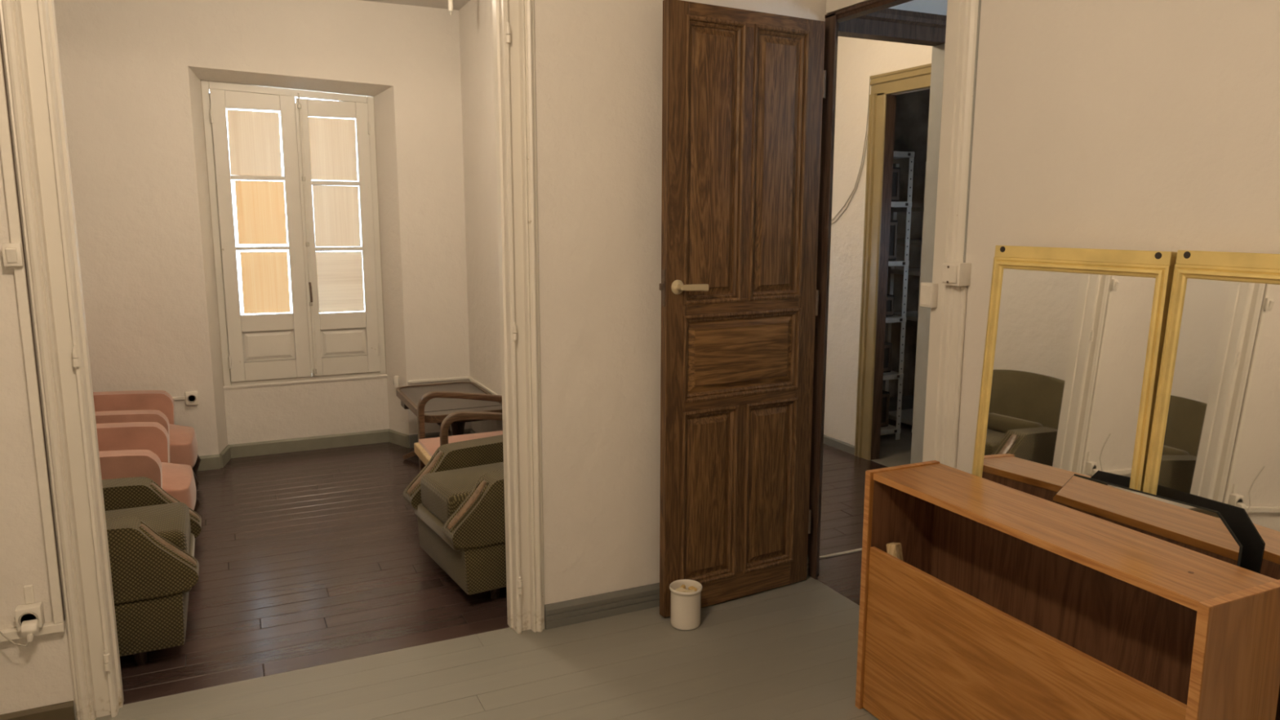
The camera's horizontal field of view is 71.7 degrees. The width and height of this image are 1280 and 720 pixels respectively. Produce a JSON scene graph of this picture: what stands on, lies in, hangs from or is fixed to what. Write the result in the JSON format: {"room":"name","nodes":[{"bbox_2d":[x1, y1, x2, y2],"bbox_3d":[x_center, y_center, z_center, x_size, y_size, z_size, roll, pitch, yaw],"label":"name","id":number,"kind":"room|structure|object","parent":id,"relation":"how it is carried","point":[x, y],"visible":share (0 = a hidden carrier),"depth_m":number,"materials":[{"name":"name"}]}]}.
{"room":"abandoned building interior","nodes":[
{"label":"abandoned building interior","id":0,"kind":"room"},
{"bbox_2d":[53,0,471,456],"bbox_3d":[-2.314,-0.745,5.292,2.650,2.750,0.220,-4,10,-25],"label":"wall","id":1,"kind":"structure","parent":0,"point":[132,71],"depth_m":5.09,"materials":[{"name":"white paint"}]},
{"bbox_2d":[172,395,185,399],"bbox_3d":[-2.998,0.246,5.000,0.772,0.019,0.013,-4,10,-25],"label":"duct","id":2,"kind":"object","parent":1,"relation":"attached to","point":[181,397],"visible":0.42,"depth_m":5.14,"materials":[{"name":"white plastic"}]},
{"bbox_2d":[185,391,198,404],"bbox_3d":[-2.614,0.222,5.168,0.066,0.078,0.032,-4,10,-25],"label":"wall socket","id":3,"kind":"object","parent":1,"relation":"attached to","point":[191,397],"visible":1,"depth_m":5.16,"materials":[{"name":"white plastic"}]},
{"bbox_2d":[197,453,220,471],"bbox_3d":[-2.928,0.637,5.094,0.926,0.085,0.020,-4,10,-25],"label":"baseboard","id":4,"kind":"structure","parent":1,"relation":"attached to","point":[210,462],"depth_m":5.26,"materials":[{"name":"grey wood"}]},
{"bbox_2d":[219,444,231,467],"bbox_3d":[-2.530,0.586,5.409,0.016,0.085,0.229,-2,10,-12],"label":"baseboard","id":5,"kind":"structure","parent":1,"relation":"attached to","point":[225,455],"depth_m":5.37,"materials":[{"name":"grey wood"}]},
{"bbox_2d":[229,429,389,457],"bbox_3d":[-2.115,0.537,5.712,0.979,0.085,0.016,-4,10,-25],"label":"baseboard","id":6,"kind":"structure","parent":1,"relation":"attached to","point":[323,442],"depth_m":5.70,"materials":[{"name":"grey wood"}]},
{"bbox_2d":[393,375,399,387],"bbox_3d":[-1.584,0.141,5.765,0.034,0.075,0.050,0,9,-3],"label":"wall socket","id":7,"kind":"object","parent":1,"relation":"attached to","point":[396,379],"visible":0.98,"depth_m":5.74,"materials":[{"name":"white plastic"}]},
{"bbox_2d":[388,428,409,448],"bbox_3d":[-1.594,0.516,5.842,0.243,0.085,0.013,9,13,42],"label":"baseboard","id":8,"kind":"structure","parent":1,"relation":"attached to","point":[397,437],"depth_m":5.83,"materials":[{"name":"grey wood"}]},
{"bbox_2d":[408,376,468,383],"bbox_3d":[-1.308,0.130,5.784,0.405,0.017,0.014,-4,10,-25],"label":"duct","id":9,"kind":"object","parent":1,"relation":"attached to","point":[462,377],"visible":0.96,"depth_m":5.77,"materials":[{"name":"white plastic"}]},
{"bbox_2d":[408,428,471,448],"bbox_3d":[-1.310,0.516,5.843,0.411,0.085,0.020,-4,10,-25],"label":"baseboard","id":10,"kind":"structure","parent":1,"relation":"attached to","point":[413,438],"depth_m":5.79,"materials":[{"name":"grey wood"}]},
{"bbox_2d":[200,80,386,386],"bbox_3d":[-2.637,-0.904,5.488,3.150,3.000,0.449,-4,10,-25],"label":"window frame","id":11,"kind":"structure","parent":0,"point":[200,80],"depth_m":5.41,"materials":[{"name":"beige wood"}]},
{"bbox_2d":[226,109,282,176],"bbox_3d":[-2.316,-1.300,5.328,0.291,0.384,0.001,-4,10,-25],"label":"blind","id":12,"kind":"object","parent":11,"relation":"attached to","point":[254,136],"depth_m":5.33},
{"bbox_2d":[234,180,287,244],"bbox_3d":[-2.307,-0.897,5.398,0.278,0.383,0.001,-4,10,-25],"label":"blind","id":13,"kind":"object","parent":11,"relation":"attached to","point":[260,205],"depth_m":5.40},
{"bbox_2d":[240,251,290,313],"bbox_3d":[-2.309,-0.477,5.466,0.272,0.380,0.001,-4,10,-25],"label":"blind","id":14,"kind":"object","parent":11,"relation":"attached to","point":[264,275],"depth_m":5.47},
{"bbox_2d":[200,80,386,386],"bbox_3d":[-2.112,-0.763,5.498,0.981,1.816,0.088,-4,10,-25],"label":"window","id":15,"kind":"structure","parent":11,"relation":"in","point":[303,344],"depth_m":5.49,"materials":[{"name":"paint"}]},
{"bbox_2d":[307,116,357,181],"bbox_3d":[-1.911,-1.311,5.518,0.284,0.381,0.001,-4,10,-25],"label":"blind","id":16,"kind":"object","parent":11,"relation":"attached to","point":[332,141],"depth_m":5.52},
{"bbox_2d":[312,185,360,246],"bbox_3d":[-1.911,-0.906,5.585,0.277,0.381,0.001,-4,10,-25],"label":"blind","id":17,"kind":"object","parent":11,"relation":"attached to","point":[335,208],"depth_m":5.58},
{"bbox_2d":[315,251,364,312],"bbox_3d":[-1.911,-0.498,5.652,0.281,0.384,0.001,-4,10,-25],"label":"blind","id":18,"kind":"object","parent":11,"relation":"attached to","point":[340,275],"depth_m":5.65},
{"bbox_2d":[222,373,389,444],"bbox_3d":[-2.212,0.320,5.887,1.010,0.456,0.457,-4,10,-25],"label":"wall","id":19,"kind":"structure","parent":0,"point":[267,411],"depth_m":5.67,"materials":[{"name":"white paint"}]},
{"bbox_2d":[0,0,826,719],"bbox_3d":[-1.211,-0.315,2.683,4.300,2.750,0.085,-4,10,-25],"label":"wall","id":20,"kind":"structure","parent":0,"point":[598,63],"depth_m":3.12,"materials":[{"name":"white paint"}]},
{"bbox_2d":[1,243,23,266],"bbox_3d":[-1.684,-0.282,2.376,0.043,0.062,0.028,-4,10,-25],"label":"light switch","id":21,"kind":"object","parent":20,"relation":"attached to","point":[12,255],"visible":1,"depth_m":2.37,"materials":[{"name":"white plastic"}]},
{"bbox_2d":[23,584,35,604],"bbox_3d":[-1.749,0.671,2.537,0.022,0.054,0.010,-4,10,-25],"label":"duct","id":22,"kind":"object","parent":20,"relation":"attached to","point":[28,589],"visible":1,"depth_m":2.53,"materials":[{"name":"white plastic"}]},
{"bbox_2d":[14,601,44,631],"bbox_3d":[-1.742,0.733,2.530,0.062,0.066,0.046,-4,10,-25],"label":"wall socket","id":23,"kind":"object","parent":20,"relation":"attached to","point":[23,612],"visible":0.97,"depth_m":2.52,"materials":[{"name":"white plastic"}]},
{"bbox_2d":[0,618,39,646],"bbox_3d":[-1.816,0.682,2.473,0.230,0.256,0.040,-2,9,-11],"label":"plug","id":24,"kind":"object","parent":23,"relation":"attached to","point":[30,628],"visible":1,"depth_m":2.49,"materials":[{"name":"white plastic"}]},
{"bbox_2d":[0,46,63,623],"bbox_3d":[-1.686,-0.434,2.378,0.024,2.419,0.022,-4,10,-25],"label":"duct","id":25,"kind":"object","parent":20,"relation":"attached to","point":[6,149],"visible":1,"depth_m":2.44,"materials":[{"name":"white plastic"}]},
{"bbox_2d":[0,620,65,641],"bbox_3d":[-2.360,0.824,2.262,1.512,0.027,0.026,-4,10,-25],"label":"duct","id":26,"kind":"object","parent":20,"relation":"attached to","point":[12,633],"visible":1,"depth_m":2.54,"materials":[{"name":"white plastic"}]},
{"bbox_2d":[0,700,75,719],"bbox_3d":[-2.364,1.099,2.313,1.512,0.075,0.014,-4,10,-25],"label":"baseboard","id":27,"kind":"structure","parent":20,"relation":"attached to","point":[64,710],"depth_m":2.59,"materials":[{"name":"grey wood"}]},
{"bbox_2d":[0,0,545,719],"bbox_3d":[-1.028,-0.179,2.780,1.470,2.450,0.115,-4,10,-25],"label":"door frame","id":28,"kind":"structure","parent":20,"relation":"attached to","point":[29,50],"depth_m":2.60,"materials":[{"name":"wood"}]},
{"bbox_2d":[544,555,808,629],"bbox_3d":[0.184,0.902,3.490,1.173,0.090,0.016,-4,10,-25],"label":"baseboard","id":29,"kind":"structure","parent":20,"relation":"attached to","point":[567,612],"depth_m":3.33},
{"bbox_2d":[659,0,826,617],"bbox_3d":[0.393,-0.149,3.316,0.726,2.206,0.080,-5,11,-30],"label":"door","id":30,"kind":"structure","parent":20,"relation":"in","point":[744,91],"depth_m":3.30,"materials":[{"name":"brown wood"}]},
{"bbox_2d":[358,0,470,10],"bbox_3d":[0.623,-1.754,2.666,7.800,0.100,7.350,-4,10,-25],"label":"ceiling","id":31,"kind":"structure","parent":0,"point":[442,4],"depth_m":5.31,"materials":[{"name":"white paint"}]},
{"bbox_2d":[448,0,453,15],"bbox_3d":[-1.015,-1.947,4.738,0.023,0.195,0.024,-4,10,-25],"label":"tube","id":32,"kind":"object","parent":31,"relation":"hanging from","point":[450,2],"visible":1,"depth_m":4.74,"materials":[{"name":"white plastic"}]},
{"bbox_2d":[458,0,502,433],"bbox_3d":[-0.546,-0.635,4.635,0.115,2.750,2.930,-4,10,-25],"label":"wall","id":33,"kind":"structure","parent":0,"point":[475,17],"depth_m":5.33,"materials":[{"name":"white paint"}]},
{"bbox_2d":[470,428,476,433],"bbox_3d":[-0.560,0.701,4.725,0.016,0.085,2.710,-4,10,-25],"label":"baseboard","id":34,"kind":"structure","parent":33,"relation":"attached to","point":[472,431],"depth_m":5.87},
{"bbox_2d":[468,376,497,395],"bbox_3d":[-0.641,0.286,4.834,0.014,0.017,2.296,-4,10,-25],"label":"duct","id":35,"kind":"object","parent":33,"relation":"attached to","point":[471,379],"visible":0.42,"depth_m":5.55,"materials":[{"name":"white plastic"}]},
{"bbox_2d":[95,395,913,719],"bbox_3d":[0.640,1.046,3.079,7.600,0.060,7.250,-4,10,-25],"label":"floor","id":36,"kind":"structure","parent":0,"point":[789,651],"depth_m":3.21,"materials":[{"name":"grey wood"}]},
{"bbox_2d":[93,390,200,490],"bbox_3d":[-2.739,0.344,4.615,0.764,0.822,0.660,-4,10,-25],"label":"armchair","id":37,"kind":"object","parent":36,"relation":"on","point":[135,406],"visible":0.23,"depth_m":4.74,"materials":[{"name":"pink fabric"}]},
{"bbox_2d":[96,422,199,542],"bbox_3d":[-2.369,0.469,3.860,0.764,0.822,0.660,-4,10,-25],"label":"armchair","id":38,"kind":"object","parent":36,"relation":"on","point":[126,449],"visible":0.29,"depth_m":3.96,"materials":[{"name":"pink fabric"}]},
{"bbox_2d":[102,476,201,665],"bbox_3d":[-1.909,0.599,3.067,0.679,0.820,0.620,-4,10,-25],"label":"armchair","id":39,"kind":"object","parent":36,"relation":"on","point":[152,534],"visible":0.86,"depth_m":2.92,"materials":[{"name":"fabric"}]},
{"bbox_2d":[105,502,191,552],"bbox_3d":[-1.855,0.644,3.100,0.494,0.149,0.380,-4,10,-25],"label":"seat cushion","id":40,"kind":"object","parent":39,"relation":"on","point":[171,521],"depth_m":3.18,"materials":[{"name":"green fabric"}]},
{"bbox_2d":[395,381,502,459],"bbox_3d":[-1.112,0.435,5.224,0.490,0.441,0.910,-4,10,-25],"label":"table","id":41,"kind":"object","parent":36,"relation":"on","point":[437,409],"visible":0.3,"depth_m":5.08,"materials":[{"name":"brown wood"}]},
{"bbox_2d":[403,434,506,599],"bbox_3d":[-0.567,0.496,3.704,0.679,0.820,0.620,-6,11,-31],"label":"armchair","id":42,"kind":"object","parent":36,"relation":"on","point":[457,499],"visible":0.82,"depth_m":3.44,"materials":[{"name":"fabric"}]},
{"bbox_2d":[420,462,503,523],"bbox_3d":[-0.618,0.551,3.682,0.494,0.149,0.380,-6,11,-31],"label":"seat cushion","id":43,"kind":"object","parent":42,"relation":"on","point":[443,490],"depth_m":3.60,"materials":[{"name":"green fabric"}]},
{"bbox_2d":[413,391,502,471],"bbox_3d":[-0.768,0.377,4.416,0.620,0.824,0.570,-4,10,-25],"label":"armchair","id":44,"kind":"object","parent":36,"relation":"on","point":[424,448],"visible":0.3,"depth_m":4.46,"materials":[{"name":"brown wood"}]},
{"bbox_2d":[669,579,702,630],"bbox_3d":[0.169,0.906,3.277,0.122,0.151,0.122,-4,10,-25],"label":"ceramic pot","id":45,"kind":"object","parent":36,"relation":"on","point":[685,607],"visible":1,"depth_m":3.23,"materials":[{"name":"white ceramic"}]},
{"bbox_2d":[675,586,687,592],"bbox_3d":[0.152,0.906,3.271,0.032,0.128,0.034,-8,13,-42],"label":"wooden block","id":46,"kind":"object","parent":45,"relation":"in","point":[679,589],"visible":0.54,"depth_m":3.25,"materials":[{"name":"beige wood"}]},
{"bbox_2d":[685,589,694,592],"bbox_3d":[0.186,0.909,3.265,0.034,0.124,0.028,0,9,-2],"label":"wooden block","id":47,"kind":"object","parent":45,"relation":"in","point":[688,590],"visible":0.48,"depth_m":3.26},
{"bbox_2d":[688,586,697,591],"bbox_3d":[0.196,0.905,3.300,0.022,0.122,0.030,-6,11,-33],"label":"wooden block","id":48,"kind":"object","parent":45,"relation":"in","point":[690,587],"visible":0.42,"depth_m":3.29,"materials":[{"name":"brown wood"}]},
{"bbox_2d":[819,547,862,559],"bbox_3d":[1.070,0.857,4.052,0.640,0.008,0.018,-4,10,-25],"label":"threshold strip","id":49,"kind":"structure","parent":36,"relation":"on","point":[860,548],"depth_m":3.97,"materials":[{"name":"silver metal"}]},
{"bbox_2d":[880,151,914,439],"bbox_3d":[1.491,-0.437,6.071,0.304,1.900,0.650,-4,10,-25],"label":"metal shelving","id":50,"kind":"object","parent":36,"relation":"on","point":[890,429],"visible":0.27,"depth_m":5.83,"materials":[{"name":"grey metal"}]},
{"bbox_2d":[880,390,889,426],"bbox_3d":[1.528,0.317,6.113,0.210,0.240,0.341,-4,10,-25],"label":"storage box","id":51,"kind":"object","parent":50,"relation":"on","point":[886,395],"visible":0.24,"depth_m":5.99,"materials":[{"name":"metal"}]},
{"bbox_2d":[883,342,892,373],"bbox_3d":[1.524,-0.035,6.064,0.210,0.200,0.361,-4,10,-25],"label":"storage box","id":52,"kind":"object","parent":50,"relation":"on","point":[888,346],"visible":0.26,"depth_m":5.93,"materials":[{"name":"metal"}]},
{"bbox_2d":[885,294,894,316],"bbox_3d":[1.518,-0.383,6.021,0.210,0.140,0.391,-4,10,-25],"label":"storage box","id":53,"kind":"object","parent":50,"relation":"on","point":[890,298],"visible":0.23,"depth_m":5.88,"materials":[{"name":"metal"}]},
{"bbox_2d":[888,220,897,260],"bbox_3d":[1.518,-0.807,5.951,0.210,0.260,0.391,-4,10,-25],"label":"storage box","id":54,"kind":"object","parent":50,"relation":"on","point":[894,224],"visible":0.23,"depth_m":5.81,"materials":[{"name":"metal"}]},
{"bbox_2d":[891,167,900,201],"bbox_3d":[1.519,-1.162,5.893,0.210,0.220,0.391,-4,10,-25],"label":"storage box","id":55,"kind":"object","parent":50,"relation":"on","point":[896,171],"visible":0.23,"depth_m":5.75,"materials":[{"name":"metal"}]},
{"bbox_2d":[882,161,926,430],"bbox_3d":[2.199,-0.455,6.339,0.800,1.850,0.350,-4,10,-25],"label":"metal shelving","id":56,"kind":"object","parent":36,"relation":"on","point":[906,415],"visible":0.03,"depth_m":6.22,"materials":[{"name":"grey metal"}]},
{"bbox_2d":[855,460,1279,719],"bbox_3d":[1.005,0.765,2.283,0.269,0.754,1.020,-4,10,-25],"label":"headboard","id":57,"kind":"object","parent":36,"relation":"on","point":[1002,602],"visible":1,"depth_m":2.23,"materials":[{"name":"brown wood"}]},
{"bbox_2d":[886,542,902,560],"bbox_3d":[0.772,0.796,2.598,0.037,0.509,0.157,-4,10,-25],"label":"batten","id":58,"kind":"object","parent":57,"relation":"in","point":[894,548],"visible":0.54,"depth_m":2.60,"materials":[{"name":"brown wood"}]},
{"bbox_2d":[972,245,1177,502],"bbox_3d":[1.147,0.395,2.471,0.132,1.404,0.508,-5,11,-29],"label":"mirror","id":59,"kind":"object","parent":36,"relation":"on","point":[1074,340],"visible":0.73,"depth_m":2.39,"materials":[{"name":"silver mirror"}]},
{"bbox_2d":[1053,473,1242,566],"bbox_3d":[1.213,0.728,2.226,0.037,0.834,0.488,-4,10,-26],"label":"mirror","id":60,"kind":"object","parent":36,"relation":"on","point":[1199,529],"visible":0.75,"depth_m":2.13,"materials":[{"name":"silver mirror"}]},
{"bbox_2d":[1142,249,1279,719],"bbox_3d":[1.373,0.469,2.011,0.145,1.408,0.508,-4,10,-23],"label":"mirror","id":61,"kind":"object","parent":36,"relation":"on","point":[1215,442],"visible":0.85,"depth_m":2.04,"materials":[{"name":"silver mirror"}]},
{"bbox_2d":[823,36,932,445],"bbox_3d":[1.710,-0.653,4.764,0.071,2.750,4.250,-4,10,-25],"label":"wall","id":62,"kind":"structure","parent":0,"point":[858,59],"depth_m":5.52,"materials":[{"name":"white paint"}]},
{"bbox_2d":[823,434,854,455],"bbox_3d":[1.066,0.471,6.230,0.016,0.055,1.415,-4,10,-25],"label":"baseboard","id":63,"kind":"structure","parent":62,"relation":"attached to","point":[828,440],"depth_m":5.74,"materials":[{"name":"grey wood"}]},
{"bbox_2d":[831,135,867,224],"bbox_3d":[1.208,-1.254,5.650,0.006,0.972,0.765,-4,10,-25],"label":"wire","id":64,"kind":"object","parent":62,"relation":"hanging from","point":[867,135],"visible":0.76,"depth_m":5.41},
{"bbox_2d":[831,75,870,221],"bbox_3d":[1.201,-1.265,5.665,0.006,0.954,0.765,-4,10,-25],"label":"wire","id":65,"kind":"object","parent":62,"relation":"hanging from","point":[869,76],"visible":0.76,"depth_m":5.34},
{"bbox_2d":[854,63,931,460],"bbox_3d":[1.647,-0.451,4.904,0.095,2.306,1.174,-4,10,-25],"label":"door frame","id":66,"kind":"structure","parent":62,"relation":"attached to","point":[882,110],"depth_m":5.32,"materials":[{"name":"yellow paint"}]},
{"bbox_2d":[888,88,929,397],"bbox_3d":[1.696,-1.024,7.024,1.900,2.750,0.090,-4,10,-25],"label":"wall","id":67,"kind":"structure","parent":0,"point":[912,108],"depth_m":7.18,"materials":[{"name":"black paint"}]},
{"bbox_2d":[889,0,947,15],"bbox_3d":[1.293,-0.525,3.985,1.354,2.750,0.065,-4,10,-25],"label":"wall","id":68,"kind":"structure","parent":0,"point":[930,6],"depth_m":3.75,"materials":[{"name":"white paint"}]},
{"bbox_2d":[807,0,981,579],"bbox_3d":[1.296,-0.444,3.487,1.070,2.750,0.981,-4,10,-25],"label":"door frame","id":69,"kind":"structure","parent":68,"relation":"attached to","point":[872,20],"depth_m":3.32,"materials":[{"name":"grey paint"}]},
{"bbox_2d":[826,0,1279,474],"bbox_3d":[1.631,-0.143,1.656,0.049,2.750,4.215,-4,10,-25],"label":"wall","id":70,"kind":"structure","parent":0,"point":[1133,125],"depth_m":2.33,"materials":[{"name":"white paint"}]},
{"bbox_2d":[920,282,937,307],"bbox_3d":[0.959,-0.216,2.945,0.029,0.080,0.056,-4,10,-25],"label":"switch","id":71,"kind":"object","parent":70,"relation":"attached to","point":[929,291],"visible":1,"depth_m":2.93,"materials":[{"name":"white plastic"}]},
{"bbox_2d":[941,262,971,286],"bbox_3d":[1.012,-0.276,2.843,0.058,0.072,0.076,-4,10,-25],"label":"junction box","id":72,"kind":"object","parent":70,"relation":"attached to","point":[958,274],"visible":1,"depth_m":2.81,"materials":[{"name":"white plastic"}]},
{"bbox_2d":[950,285,967,468],"bbox_3d":[1.039,0.392,2.943,0.016,1.276,0.016,-4,10,-25],"label":"duct","id":73,"kind":"object","parent":70,"relation":"attached to","point":[963,291],"visible":0.42,"depth_m":2.88,"materials":[{"name":"white plastic"}]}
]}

